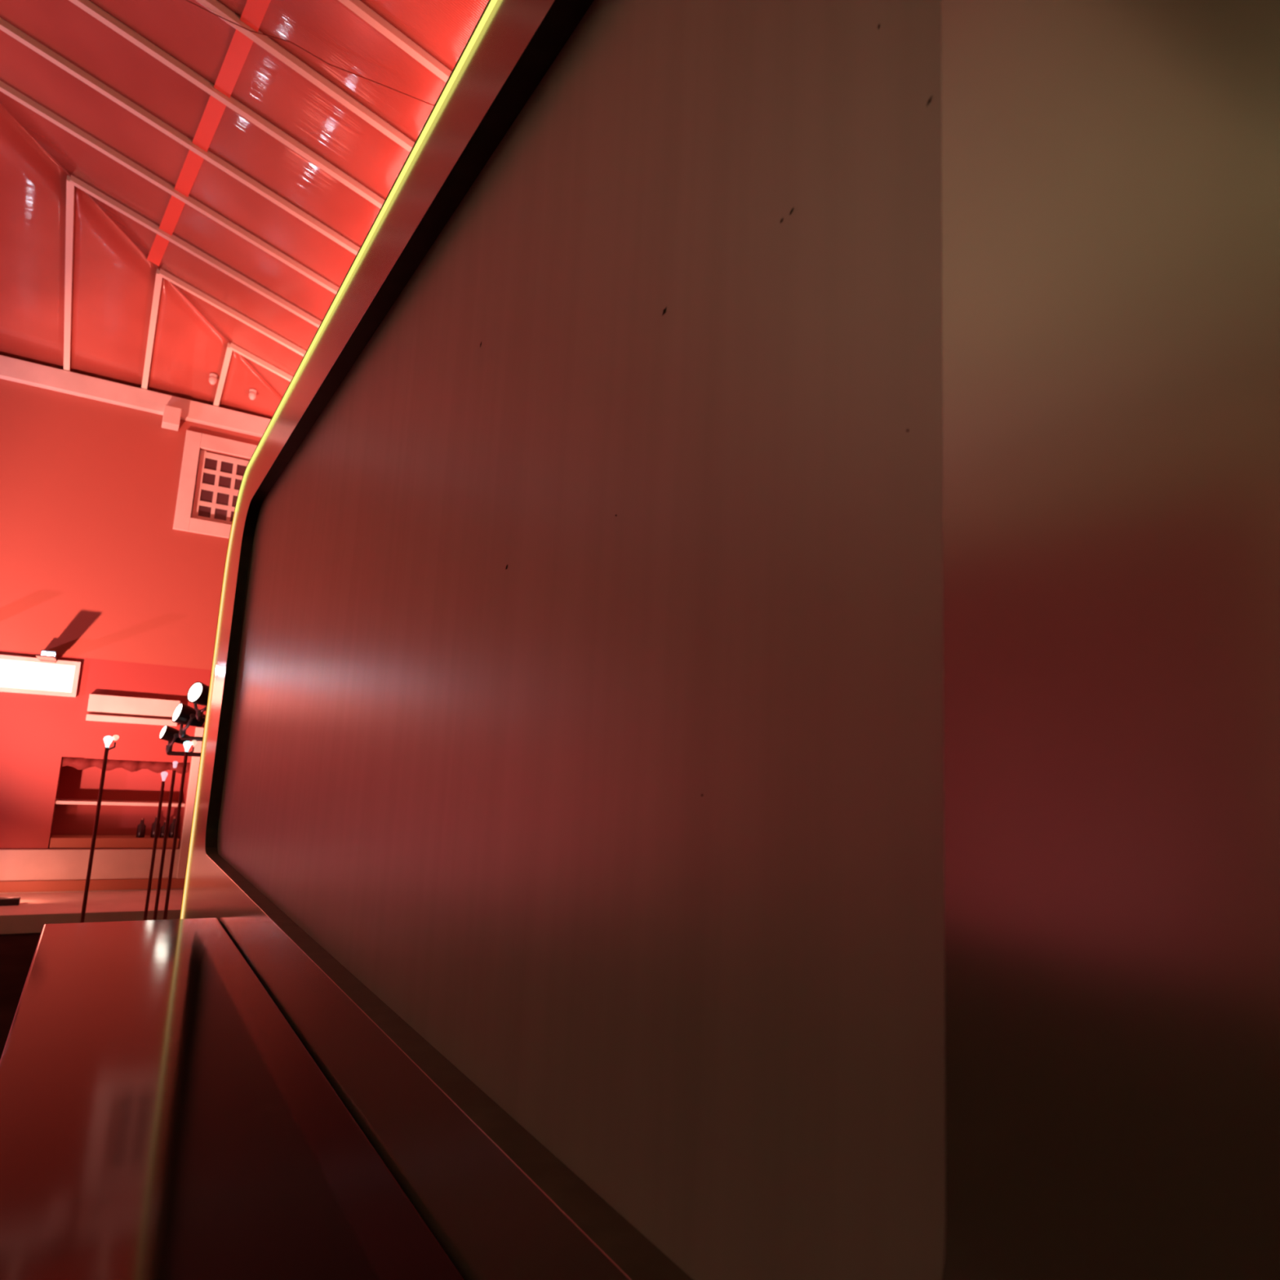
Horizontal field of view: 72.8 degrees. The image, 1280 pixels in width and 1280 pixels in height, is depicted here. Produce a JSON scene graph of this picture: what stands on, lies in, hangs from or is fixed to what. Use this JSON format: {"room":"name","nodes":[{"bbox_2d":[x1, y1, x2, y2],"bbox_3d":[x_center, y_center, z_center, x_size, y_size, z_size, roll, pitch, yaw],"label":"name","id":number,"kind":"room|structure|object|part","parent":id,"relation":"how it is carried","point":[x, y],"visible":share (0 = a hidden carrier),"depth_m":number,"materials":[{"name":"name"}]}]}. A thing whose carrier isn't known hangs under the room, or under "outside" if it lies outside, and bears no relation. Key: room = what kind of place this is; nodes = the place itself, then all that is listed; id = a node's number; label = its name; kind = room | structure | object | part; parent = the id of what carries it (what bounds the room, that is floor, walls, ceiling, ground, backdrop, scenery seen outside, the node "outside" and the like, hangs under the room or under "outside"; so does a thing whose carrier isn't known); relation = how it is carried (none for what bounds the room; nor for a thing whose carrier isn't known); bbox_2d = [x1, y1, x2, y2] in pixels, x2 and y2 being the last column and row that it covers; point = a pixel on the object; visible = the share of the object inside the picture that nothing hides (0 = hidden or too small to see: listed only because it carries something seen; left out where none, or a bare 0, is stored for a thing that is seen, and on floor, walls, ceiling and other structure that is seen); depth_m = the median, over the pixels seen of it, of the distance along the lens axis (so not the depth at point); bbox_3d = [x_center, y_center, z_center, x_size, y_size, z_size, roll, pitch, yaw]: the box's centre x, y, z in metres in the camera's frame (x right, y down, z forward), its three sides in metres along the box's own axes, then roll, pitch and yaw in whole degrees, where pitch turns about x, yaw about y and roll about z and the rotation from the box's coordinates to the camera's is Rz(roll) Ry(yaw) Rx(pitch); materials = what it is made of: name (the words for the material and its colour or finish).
{"room":"photo studio","nodes":[
{"label":"photo studio","id":0,"kind":"room"},
{"bbox_2d":[0,933,40,1058],"bbox_3d":[-4.549,1.513,1.126,9.800,0.100,13.400,8,-10,-31],"label":"floor","id":1,"kind":"structure","parent":0,"point":[17,951],"depth_m":5.80,"materials":[{"name":"stone"}]},
{"bbox_2d":[0,889,183,934],"bbox_3d":[-5.391,2.321,7.392,4.200,0.149,1.235,8,-10,-31],"label":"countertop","id":2,"kind":"structure","parent":1,"relation":"on","point":[34,910],"depth_m":7.41,"materials":[{"name":"white paint"}]},
{"bbox_2d":[0,897,20,906],"bbox_3d":[-5.350,2.213,7.351,0.160,0.055,0.120,8,-10,-31],"label":"floor flood","id":3,"kind":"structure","parent":2,"relation":"on","point":[4,901],"depth_m":7.32,"materials":[{"name":"black metal"}]},
{"bbox_2d":[80,734,119,922],"bbox_3d":[-3.184,1.339,5.018,0.200,1.580,0.200,8,-10,-31],"label":"light post","id":4,"kind":"object","parent":1,"relation":"on","point":[108,740],"visible":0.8,"depth_m":5.06,"materials":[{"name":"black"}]},
{"bbox_3d":[-3.147,0.603,5.132,0.051,0.074,0.052,8,-10,-31],"label":"bulb","id":5,"kind":"part","parent":4,"relation":"part of","materials":[{"name":"white glass"}]},
{"bbox_3d":[-3.114,0.580,5.155,0.036,0.034,0.036,8,-10,-31],"label":"bulb","id":6,"kind":"part","parent":4,"relation":"part of","materials":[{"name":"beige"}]},
{"bbox_2d":[142,771,168,920],"bbox_3d":[-3.230,1.557,5.731,0.200,1.363,0.200,8,-10,-31],"label":"light post","id":7,"kind":"object","parent":1,"relation":"on","point":[164,774],"visible":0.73,"depth_m":5.76,"materials":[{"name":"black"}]},
{"bbox_3d":[-3.198,0.916,5.832,0.043,0.063,0.044,8,-10,-31],"label":"bulb","id":8,"kind":"part","parent":7,"relation":"part of","materials":[{"name":"white glass"}]},
{"bbox_2d":[152,760,177,919],"bbox_3d":[-3.087,1.505,5.590,0.200,1.437,0.200,8,-10,-31],"label":"light post","id":9,"kind":"object","parent":1,"relation":"on","point":[175,762],"visible":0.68,"depth_m":5.62,"materials":[{"name":"black metal"}]},
{"bbox_3d":[-3.052,0.818,5.697,0.030,0.044,0.031,8,-10,-31],"label":"bulb","id":10,"kind":"part","parent":9,"relation":"part of","materials":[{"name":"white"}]},
{"bbox_2d":[163,740,197,919],"bbox_3d":[-2.942,1.419,5.454,0.200,1.579,0.200,8,-10,-31],"label":"light post","id":11,"kind":"object","parent":1,"relation":"on","point":[187,744],"visible":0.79,"depth_m":5.49,"materials":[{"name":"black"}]},
{"bbox_3d":[-2.905,0.685,5.568,0.051,0.074,0.052,8,-10,-31],"label":"bulb","id":12,"kind":"part","parent":11,"relation":"part of","materials":[{"name":"white glass"}]},
{"bbox_3d":[-2.872,0.662,5.592,0.036,0.034,0.036,8,-10,-31],"label":"bulb","id":13,"kind":"part","parent":11,"relation":"part of","materials":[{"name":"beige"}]},
{"bbox_2d":[0,917,464,1279],"bbox_3d":[-0.348,1.030,0.561,0.358,1.100,3.330,8,-10,-31],"label":"countertop","id":14,"kind":"structure","parent":1,"relation":"on","point":[162,1117],"depth_m":0.91,"materials":[{"name":"brown"}]},
{"bbox_2d":[179,0,1279,1279],"bbox_3d":[-0.365,0.466,1.265,0.207,2.430,4.018,8,-10,-31],"label":"booth","id":15,"kind":"object","parent":1,"relation":"on","point":[740,738],"visible":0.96,"depth_m":0.50,"materials":[{"name":"brown wood"}]},
{"bbox_3d":[-0.539,-0.030,1.560,0.012,1.125,2.764,8,-10,-31],"label":"recessed panel","id":16,"kind":"part","parent":15,"relation":"part of","materials":[{"name":"brown wood"}]},
{"bbox_3d":[-2.605,1.292,5.561,0.340,1.898,0.340,8,-10,-31],"label":"mast","id":17,"kind":"object","parent":1,"relation":"on","visible":0},
{"bbox_2d":[159,724,200,756],"bbox_3d":[-2.959,0.680,5.816,0.758,0.203,0.187,-3,-11,34],"label":"lamp","id":18,"kind":"object","parent":17,"relation":"attached to","point":[170,734],"visible":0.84,"depth_m":5.93,"materials":[{"name":"black metal"}]},
{"bbox_3d":[-3.171,0.654,5.938,0.032,0.032,0.020,10,-12,-40],"label":"knob","id":19,"kind":"part","parent":18,"relation":"part of","materials":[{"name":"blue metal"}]},
{"bbox_3d":[-2.920,0.769,5.805,0.695,0.028,0.028,-1,-10,25],"label":"arm","id":20,"kind":"part","parent":18,"relation":"part of","materials":[{"name":"black metal"}]},
{"bbox_2d":[172,702,205,741],"bbox_3d":[-2.835,0.546,5.707,0.457,0.241,0.180,5,-9,-11],"label":"lamp","id":21,"kind":"object","parent":17,"relation":"attached to","point":[184,714],"visible":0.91,"depth_m":5.64,"materials":[{"name":"black metal"}]},
{"bbox_3d":[-2.795,0.648,5.657,0.383,0.028,0.028,3,-9,-1],"label":"arm","id":22,"kind":"part","parent":21,"relation":"part of","materials":[{"name":"black metal"}]},
{"bbox_3d":[-2.905,0.494,5.637,0.032,0.032,0.020,11,-12,-44],"label":"knob","id":23,"kind":"part","parent":21,"relation":"part of","materials":[{"name":"black metal"}]},
{"bbox_2d":[186,681,208,722],"bbox_3d":[-2.667,0.405,5.500,0.184,0.244,0.384,-2,-10,28],"label":"lamp","id":24,"kind":"object","parent":17,"relation":"attached to","point":[197,693],"visible":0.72,"depth_m":5.36,"materials":[{"name":"black metal"}]},
{"bbox_3d":[-2.656,0.516,5.512,0.028,0.028,0.319,-2,-10,28],"label":"arm","id":25,"kind":"part","parent":24,"relation":"part of","materials":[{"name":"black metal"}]},
{"bbox_2d":[48,835,179,848],"bbox_3d":[-5.189,1.998,8.597,1.080,0.097,0.370,8,-10,-31],"label":"shelf","id":26,"kind":"object","parent":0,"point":[57,842],"visible":0.86,"depth_m":8.44,"materials":[{"name":"brown wood"}]},
{"bbox_2d":[136,817,146,837],"bbox_3d":[-4.983,1.876,8.675,0.074,0.190,0.076,8,-10,-31],"label":"bottle","id":27,"kind":"object","parent":26,"relation":"on","point":[140,832],"visible":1,"depth_m":8.65,"materials":[{"name":"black glass"}]},
{"bbox_2d":[150,814,159,837],"bbox_3d":[-4.876,1.876,8.742,0.074,0.220,0.076,8,-10,-31],"label":"bottle","id":28,"kind":"object","parent":26,"relation":"on","point":[153,824],"visible":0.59,"depth_m":8.71,"materials":[{"name":"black glass"}]},
{"bbox_2d":[159,820,168,837],"bbox_3d":[-4.809,1.911,8.779,0.074,0.170,0.076,8,-10,-31],"label":"bottle","id":29,"kind":"object","parent":26,"relation":"on","point":[162,828],"visible":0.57,"depth_m":8.74,"materials":[{"name":"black glass"}]},
{"bbox_2d":[168,816,176,837],"bbox_3d":[-4.740,1.901,8.823,0.074,0.210,0.076,8,-10,-31],"label":"bottle","id":30,"kind":"object","parent":26,"relation":"on","point":[171,829],"visible":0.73,"depth_m":8.79,"materials":[{"name":"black glass"}]},
{"bbox_2d":[0,378,261,848],"bbox_3d":[-7.950,-0.386,7.212,9.400,5.182,0.450,8,-10,-31],"label":"wall","id":31,"kind":"structure","parent":0,"point":[95,572],"depth_m":8.56,"materials":[{"name":"red paint"}]},
{"bbox_2d":[0,654,80,697],"bbox_3d":[-5.726,0.341,8.207,0.700,0.340,0.048,8,-10,-31],"label":"light panel","id":32,"kind":"object","parent":31,"relation":"in","point":[18,674],"depth_m":8.21,"materials":[{"name":"white paint"}]},
{"bbox_2d":[35,649,57,662],"bbox_3d":[-5.496,0.136,8.052,0.140,0.100,0.600,8,-10,-31],"label":"wall lamp","id":33,"kind":"object","parent":31,"relation":"attached to","point":[51,656],"visible":1,"depth_m":8.12,"materials":[{"name":"white metal"}]},
{"bbox_2d":[0,848,179,880],"bbox_3d":[-5.555,2.099,8.108,3.800,0.278,0.030,8,-10,-31],"label":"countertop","id":34,"kind":"structure","parent":31,"relation":"attached to","point":[15,864],"depth_m":8.23,"materials":[{"name":"white paint"}]},
{"bbox_2d":[0,888,183,893],"bbox_3d":[-5.567,2.413,8.052,3.800,0.156,0.045,8,-10,-31],"label":"baseboard","id":35,"kind":"structure","parent":31,"relation":"attached to","point":[151,889],"depth_m":8.20,"materials":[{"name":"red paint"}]},
{"bbox_2d":[0,878,184,892],"bbox_3d":[-5.557,2.284,8.066,3.800,0.098,0.060,8,-10,-31],"label":"trim","id":36,"kind":"structure","parent":31,"relation":"attached to","point":[26,886],"depth_m":8.21,"materials":[{"name":"red wood"}]},
{"bbox_2d":[50,756,185,837],"bbox_3d":[-5.288,1.649,8.845,1.140,0.900,0.040,8,-10,-31],"label":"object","id":37,"kind":"object","parent":31,"relation":"attached to","point":[119,784],"depth_m":8.79,"materials":[{"name":"red paint"}]},
{"bbox_2d":[54,799,184,806],"bbox_3d":[-5.178,1.627,8.668,1.100,0.030,0.380,8,-10,-31],"label":"shelf","id":38,"kind":"object","parent":37,"relation":"attached to","point":[79,802],"visible":0.93,"depth_m":8.54,"materials":[{"name":"white paint"}]},
{"bbox_2d":[62,757,188,773],"bbox_3d":[-5.066,1.245,8.575,1.080,0.115,0.042,8,-10,-31],"label":"valance","id":39,"kind":"object","parent":31,"relation":"attached to","point":[131,766],"visible":0.88,"depth_m":8.57,"materials":[{"name":"red fabric"}]},
{"bbox_2d":[85,693,180,726],"bbox_3d":[-5.004,0.698,8.584,0.780,0.255,0.100,8,-10,-31],"label":"board","id":40,"kind":"object","parent":31,"relation":"attached to","point":[96,703],"visible":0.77,"depth_m":8.53,"materials":[{"name":"white paint"}]},
{"bbox_2d":[0,355,271,437],"bbox_3d":[-7.685,-2.842,7.362,9.400,0.205,0.090,8,-10,-31],"label":"ceiling beam","id":41,"kind":"structure","parent":31,"relation":"attached to","point":[11,369],"depth_m":8.80,"materials":[{"name":"white paint"}]},
{"bbox_2d":[161,404,182,431],"bbox_3d":[-4.852,-2.297,8.989,0.155,0.185,0.195,8,-10,-31],"label":"bracket","id":42,"kind":"object","parent":31,"relation":"attached to","point":[171,415],"visible":1,"depth_m":8.91,"materials":[{"name":"white paint"}]},
{"bbox_2d":[176,727,204,878],"bbox_3d":[-4.533,1.636,8.778,0.100,1.500,0.070,8,-10,-31],"label":"trim","id":43,"kind":"structure","parent":31,"relation":"attached to","point":[185,837],"depth_m":8.73,"materials":[{"name":"white paint"}]},
{"bbox_2d":[190,462,198,517],"bbox_3d":[-5.013,-0.114,9.301,2.200,4.782,0.050,8,-10,-31],"label":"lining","id":44,"kind":"object","parent":31,"relation":"attached to","point":[197,462],"depth_m":9.54,"materials":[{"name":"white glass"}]},
{"bbox_2d":[173,430,257,538],"bbox_3d":[-4.386,-1.609,9.332,1.010,1.070,0.120,8,-10,-31],"label":"window","id":45,"kind":"structure","parent":31,"relation":"in","point":[219,477],"depth_m":9.22,"materials":[{"name":"white paint"}]},
{"bbox_3d":[-4.617,-1.359,9.202,0.118,0.119,0.006,8,-10,-31],"label":"pane","id":46,"kind":"part","parent":45,"relation":"part of","materials":[{"name":"clear glass"}]},
{"bbox_3d":[-4.609,-1.528,9.228,0.118,0.129,0.006,8,-10,-31],"label":"pane","id":47,"kind":"part","parent":45,"relation":"part of","materials":[{"name":"clear glass"}]},
{"bbox_3d":[-4.599,-1.715,9.258,0.118,0.123,0.006,8,-10,-31],"label":"pane","id":48,"kind":"part","parent":45,"relation":"part of","materials":[{"name":"clear glass"}]},
{"bbox_3d":[-4.591,-1.876,9.283,0.118,0.123,0.006,8,-10,-31],"label":"pane","id":49,"kind":"part","parent":45,"relation":"part of","materials":[{"name":"clear glass"}]},
{"bbox_3d":[-4.401,-1.600,9.366,0.708,0.770,0.045,8,-10,-31],"label":"sash","id":50,"kind":"part","parent":45,"relation":"part of","materials":[{"name":"white paint"}]},
{"bbox_3d":[-4.485,-1.340,9.282,0.118,0.119,0.006,8,-10,-31],"label":"pane","id":51,"kind":"part","parent":45,"relation":"part of","materials":[{"name":"clear glass"}]},
{"bbox_3d":[-4.477,-1.509,9.308,0.118,0.129,0.006,8,-10,-31],"label":"pane","id":52,"kind":"part","parent":45,"relation":"part of","materials":[{"name":"clear glass"}]},
{"bbox_3d":[-4.467,-1.696,9.337,0.118,0.123,0.006,8,-10,-31],"label":"pane","id":53,"kind":"part","parent":45,"relation":"part of","materials":[{"name":"clear glass"}]},
{"bbox_3d":[-4.459,-1.857,9.363,0.118,0.123,0.006,8,-10,-31],"label":"pane","id":54,"kind":"part","parent":45,"relation":"part of","materials":[{"name":"clear glass"}]},
{"bbox_3d":[-4.353,-1.321,9.362,0.118,0.119,0.006,8,-10,-31],"label":"pane","id":55,"kind":"part","parent":45,"relation":"part of","materials":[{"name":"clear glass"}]},
{"bbox_3d":[-4.345,-1.490,9.388,0.118,0.129,0.006,8,-10,-31],"label":"pane","id":56,"kind":"part","parent":45,"relation":"part of","materials":[{"name":"clear glass"}]},
{"bbox_3d":[-4.335,-1.677,9.417,0.118,0.123,0.006,8,-10,-31],"label":"pane","id":57,"kind":"part","parent":45,"relation":"part of","materials":[{"name":"clear glass"}]},
{"bbox_3d":[-4.327,-1.838,9.442,0.118,0.123,0.006,8,-10,-31],"label":"pane","id":58,"kind":"part","parent":45,"relation":"part of","materials":[{"name":"clear glass"}]},
{"bbox_2d":[0,0,488,418],"bbox_3d":[-4.215,-4.074,1.914,9.410,2.003,13.205,8,-10,-31],"label":"ceiling","id":59,"kind":"structure","parent":0,"point":[189,188],"depth_m":6.21,"materials":[{"name":"glossy red paint"}]},
{"bbox_3d":[-5.169,-3.326,7.261,0.670,0.914,3.013,8,-10,-31],"label":"roof pane","id":60,"kind":"part","parent":59,"relation":"part of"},
{"bbox_3d":[-4.781,-3.109,7.872,0.670,0.714,2.343,8,-10,-31],"label":"roof pane","id":61,"kind":"part","parent":59,"relation":"part of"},
{"bbox_3d":[-3.558,-3.305,6.872,3.013,0.914,0.670,8,-10,-31],"label":"roof pane","id":62,"kind":"part","parent":59,"relation":"part of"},
{"bbox_3d":[-3.486,-3.516,6.150,3.683,1.116,0.670,8,-10,-31],"label":"roof pane","id":63,"kind":"part","parent":59,"relation":"part of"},
{"bbox_3d":[-4.393,-2.893,8.483,0.670,0.512,1.673,8,-10,-31],"label":"roof pane","id":64,"kind":"part","parent":59,"relation":"part of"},
{"bbox_3d":[-3.413,-3.727,5.428,4.353,1.316,0.670,8,-10,-31],"label":"roof pane","id":65,"kind":"part","parent":59,"relation":"part of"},
{"bbox_3d":[-3.631,-3.094,7.595,2.343,0.714,0.670,8,-10,-31],"label":"roof pane","id":66,"kind":"part","parent":59,"relation":"part of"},
{"bbox_2d":[208,373,217,384],"bbox_3d":[-4.364,-2.663,8.867,0.072,0.110,0.072,8,-10,-31],"label":"roof fitting","id":67,"kind":"object","parent":59,"relation":"attached to","point":[212,379],"visible":1,"depth_m":8.84,"materials":[{"name":"white paint"}]},
{"bbox_3d":[-3.703,-2.883,8.317,1.673,0.512,0.670,8,-10,-31],"label":"roof pane","id":68,"kind":"part","parent":59,"relation":"part of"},
{"bbox_3d":[-3.208,-3.870,4.781,4.703,1.422,0.670,8,-10,-31],"label":"roof pane","id":69,"kind":"part","parent":59,"relation":"part of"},
{"bbox_3d":[-3.865,-2.655,9.179,1.000,0.312,1.003,8,-10,-31],"label":"roof pane","id":70,"kind":"part","parent":59,"relation":"part of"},
{"bbox_2d":[248,388,256,399],"bbox_3d":[-4.079,-2.580,9.135,0.072,0.110,0.072,8,-10,-31],"label":"roof fitting","id":71,"kind":"object","parent":59,"relation":"attached to","point":[252,394],"visible":1,"depth_m":9.11,"materials":[{"name":"white paint"}]},
{"bbox_3d":[-3.862,-2.655,9.178,1.003,0.312,1.000,8,-10,-31],"label":"roof pane","id":72,"kind":"part","parent":59,"relation":"part of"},
{"bbox_3d":[-2.856,-3.941,4.215,4.703,1.422,0.670,8,-10,-31],"label":"roof pane","id":73,"kind":"part","parent":59,"relation":"part of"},
{"bbox_3d":[-2.504,-4.011,3.649,4.703,1.422,0.670,8,-10,-31],"label":"roof pane","id":74,"kind":"part","parent":59,"relation":"part of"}
]}

